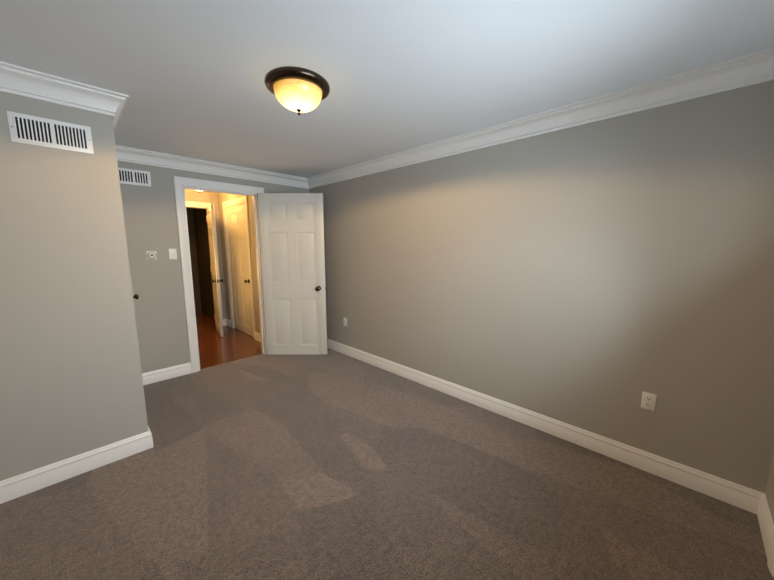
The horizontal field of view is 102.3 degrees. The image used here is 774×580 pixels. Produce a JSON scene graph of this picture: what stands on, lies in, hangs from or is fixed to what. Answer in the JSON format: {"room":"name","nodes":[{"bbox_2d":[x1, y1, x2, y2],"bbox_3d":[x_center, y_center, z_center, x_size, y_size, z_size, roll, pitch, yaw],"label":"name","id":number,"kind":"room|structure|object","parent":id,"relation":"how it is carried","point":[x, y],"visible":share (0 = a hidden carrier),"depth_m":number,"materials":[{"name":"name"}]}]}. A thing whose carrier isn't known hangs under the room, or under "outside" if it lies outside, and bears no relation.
{"room":"empty bedroom","nodes":[
{"label":"empty bedroom","id":0,"kind":"room"},
{"bbox_2d":[0,91,147,480],"bbox_3d":[-2.187,0.016,1.807,0.100,2.440,1.093,8,11,44],"label":"wall","id":1,"kind":"structure","parent":0,"point":[71,382],"depth_m":1.93,"materials":[{"name":"beige paint"}]},
{"bbox_2d":[6,111,93,153],"bbox_3d":[-1.958,-0.916,1.829,0.013,0.160,0.335,8,11,44],"label":"air vent","id":2,"kind":"object","parent":1,"relation":"in","point":[35,130],"visible":1,"depth_m":1.81,"materials":[{"name":"white metal"}]},
{"bbox_2d":[0,61,115,118],"bbox_3d":[-2.093,-1.125,1.608,0.085,0.125,0.990,8,11,44],"label":"crown molding","id":3,"kind":"structure","parent":1,"relation":"attached to","point":[16,80],"depth_m":1.79,"materials":[{"name":"white paint"}]},
{"bbox_2d":[0,431,151,503],"bbox_3d":[-2.138,1.165,1.934,0.017,0.130,1.050,8,11,44],"label":"baseboard","id":4,"kind":"structure","parent":1,"relation":"attached to","point":[17,486],"depth_m":2.02,"materials":[{"name":"white paint"}]},
{"bbox_2d":[112,91,128,150],"bbox_3d":[-2.161,-1.242,2.436,1.352,0.125,0.085,8,11,44],"label":"crown molding","id":5,"kind":"structure","parent":1,"relation":"attached to","point":[121,99],"depth_m":2.04,"materials":[{"name":"white paint"}]},
{"bbox_2d":[186,208,200,312],"bbox_3d":[-4.618,-0.649,6.505,0.120,2.440,1.110,8,11,44],"label":"wall","id":6,"kind":"structure","parent":0,"point":[190,221],"depth_m":6.82,"materials":[{"name":"paint"}]},
{"bbox_2d":[185,189,226,318],"bbox_3d":[-3.482,-0.491,5.389,0.120,2.440,1.150,8,11,44],"label":"wall","id":7,"kind":"structure","parent":0,"point":[201,196],"depth_m":5.61,"materials":[{"name":"beige paint"}]},
{"bbox_2d":[186,201,222,324],"bbox_3d":[-3.471,-0.354,5.419,0.122,2.160,0.820,8,11,44],"label":"door frame","id":8,"kind":"structure","parent":7,"relation":"attached to","point":[199,208],"depth_m":5.38,"materials":[{"name":"white paint"}]},
{"bbox_2d":[206,204,222,336],"bbox_3d":[-2.936,-0.329,5.307,0.176,2.130,0.790,-5,10,-34],"label":"hall door","id":9,"kind":"structure","parent":7,"relation":"in","point":[215,280],"depth_m":5.11,"materials":[{"name":"beige paint"}]},
{"bbox_2d":[117,161,308,372],"bbox_3d":[-2.365,-0.232,3.561,0.120,2.440,3.375,8,11,44],"label":"wall","id":10,"kind":"structure","parent":0,"point":[150,218],"depth_m":3.37,"materials":[{"name":"beige paint"}]},
{"bbox_2d":[118,167,150,186],"bbox_3d":[-2.554,-1.137,3.142,0.013,0.150,0.280,8,11,44],"label":"air vent","id":11,"kind":"object","parent":10,"relation":"in","point":[134,177],"visible":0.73,"depth_m":3.14,"materials":[{"name":"white metal"}]},
{"bbox_2d":[146,251,156,258],"bbox_3d":[-2.492,-0.367,3.303,0.029,0.086,0.086,8,11,44],"label":"switch","id":12,"kind":"object","parent":10,"relation":"attached to","point":[151,254],"visible":1,"depth_m":3.30,"materials":[{"name":"white plastic"}]},
{"bbox_2d":[142,362,191,384],"bbox_3d":[-2.505,0.945,3.483,0.017,0.130,0.552,8,11,44],"label":"baseboard","id":13,"kind":"structure","parent":10,"relation":"attached to","point":[150,377],"depth_m":3.50,"materials":[{"name":"white paint"}]},
{"bbox_2d":[169,249,176,258],"bbox_3d":[-2.361,-0.397,3.441,0.020,0.116,0.072,8,11,44],"label":"light switch","id":14,"kind":"object","parent":10,"relation":"attached to","point":[172,253],"visible":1,"depth_m":3.44,"materials":[{"name":"white plastic"}]},
{"bbox_2d":[116,146,307,187],"bbox_3d":[-1.946,-1.418,3.677,0.085,0.125,2.177,8,11,44],"label":"crown molding","id":15,"kind":"structure","parent":10,"relation":"attached to","point":[126,154],"depth_m":3.54,"materials":[{"name":"white paint"}]},
{"bbox_2d":[173,176,266,372],"bbox_3d":[-2.013,-0.144,3.936,0.122,2.160,0.840,8,11,44],"label":"door frame","id":16,"kind":"structure","parent":10,"relation":"attached to","point":[258,264],"depth_m":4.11,"materials":[{"name":"white paint"}]},
{"bbox_2d":[257,193,327,354],"bbox_3d":[-1.244,-0.177,4.158,0.844,2.148,0.176,0,8,0],"label":"door leaf","id":17,"kind":"structure","parent":10,"relation":"in","point":[292,242],"depth_m":4.13,"materials":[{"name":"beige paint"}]},
{"bbox_2d":[193,192,260,333],"bbox_3d":[-2.885,-0.540,5.731,3.690,2.440,0.180,8,11,44],"label":"wall","id":18,"kind":"structure","parent":0,"point":[200,257],"depth_m":6.24,"materials":[{"name":"paint"}]},
{"bbox_2d":[224,319,230,326],"bbox_3d":[-2.957,0.619,5.812,0.262,0.130,0.040,8,11,44],"label":"baseboard","id":19,"kind":"structure","parent":18,"relation":"attached to","point":[226,322],"depth_m":5.86,"materials":[{"name":"white paint"}]},
{"bbox_2d":[222,196,255,338],"bbox_3d":[-2.462,-0.330,5.251,0.880,2.160,0.051,8,11,44],"label":"door frame","id":20,"kind":"structure","parent":18,"relation":"attached to","point":[229,254],"depth_m":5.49,"materials":[{"name":"white paint"}]},
{"bbox_2d":[226,204,252,336],"bbox_3d":[-2.462,-0.322,5.258,0.850,2.130,0.176,8,11,44],"label":"hall door","id":21,"kind":"structure","parent":18,"relation":"in","point":[238,249],"depth_m":5.24,"materials":[{"name":"beige paint"}]},
{"bbox_2d":[255,332,260,341],"bbox_3d":[-1.876,0.766,4.778,0.672,0.130,0.017,8,11,44],"label":"baseboard","id":22,"kind":"structure","parent":18,"relation":"attached to","point":[257,335],"depth_m":4.93,"materials":[{"name":"white paint"}]},
{"bbox_2d":[196,313,262,368],"bbox_3d":[-3.280,0.796,5.372,3.645,0.096,1.390,8,11,44],"label":"floor","id":23,"kind":"structure","parent":0,"point":[230,345],"depth_m":4.77,"materials":[{"name":"brown wood"}]},
{"bbox_2d":[0,348,773,579],"bbox_3d":[-0.677,1.257,2.102,4.695,0.100,3.615,8,11,44],"label":"floor carpet","id":24,"kind":"object","parent":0,"point":[333,465],"visible":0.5,"depth_m":1.83,"materials":[{"name":"brown carpet"}]},
{"bbox_2d":[0,0,773,177],"bbox_3d":[-0.704,-1.272,1.771,4.770,0.120,3.615,8,11,44],"label":"ceiling","id":25,"kind":"structure","parent":0,"point":[187,77],"depth_m":1.60,"materials":[{"name":"white paint"}]},
{"bbox_2d":[264,66,329,114],"bbox_3d":[-0.522,-1.128,1.841,0.370,0.183,0.370,8,11,44],"label":"light","id":26,"kind":"object","parent":25,"relation":"attached to","point":[299,90],"visible":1,"depth_m":1.74,"materials":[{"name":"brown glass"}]},
{"bbox_2d":[309,80,773,492],"bbox_3d":[0.519,-0.179,3.186,4.770,2.440,0.120,8,11,44],"label":"wall","id":27,"kind":"structure","parent":0,"point":[598,277],"depth_m":2.17,"materials":[{"name":"beige paint"}]},
{"bbox_2d":[304,47,773,188],"bbox_3d":[0.447,-1.315,2.951,4.530,0.125,0.085,8,11,44],"label":"crown molding","id":28,"kind":"structure","parent":27,"relation":"attached to","point":[743,71],"depth_m":2.06,"materials":[{"name":"white paint"}]},
{"bbox_2d":[327,339,764,511],"bbox_3d":[0.471,0.971,3.300,4.530,0.130,0.017,8,11,44],"label":"baseboard","id":29,"kind":"structure","parent":27,"relation":"attached to","point":[713,486],"depth_m":2.31,"materials":[{"name":"white paint"}]},
{"bbox_2d":[641,391,656,410],"bbox_3d":[1.713,0.730,2.042,0.072,0.116,0.009,8,11,44],"label":"electrical outlet","id":30,"kind":"object","parent":27,"relation":"attached to","point":[648,401],"visible":1,"depth_m":2.04,"materials":[{"name":"white plastic"}]},
{"bbox_2d":[765,449,773,523],"bbox_3d":[0.947,0.234,0.266,0.210,2.440,3.495,8,11,44],"label":"wall","id":31,"kind":"structure","parent":0,"point":[769,492],"depth_m":1.65,"materials":[{"name":"beige paint"}]},
{"bbox_2d":[752,491,773,560],"bbox_3d":[1.934,1.214,1.586,0.017,0.130,0.352,8,11,44],"label":"baseboard","id":32,"kind":"structure","parent":31,"relation":"attached to","point":[761,508],"depth_m":1.62,"materials":[{"name":"white paint"}]},
{"bbox_2d":[767,531,773,577],"bbox_3d":[1.468,0.237,0.970,0.021,2.238,0.976,8,11,44],"label":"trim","id":33,"kind":"structure","parent":31,"relation":"attached to","point":[770,562],"depth_m":1.44,"materials":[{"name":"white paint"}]}
]}

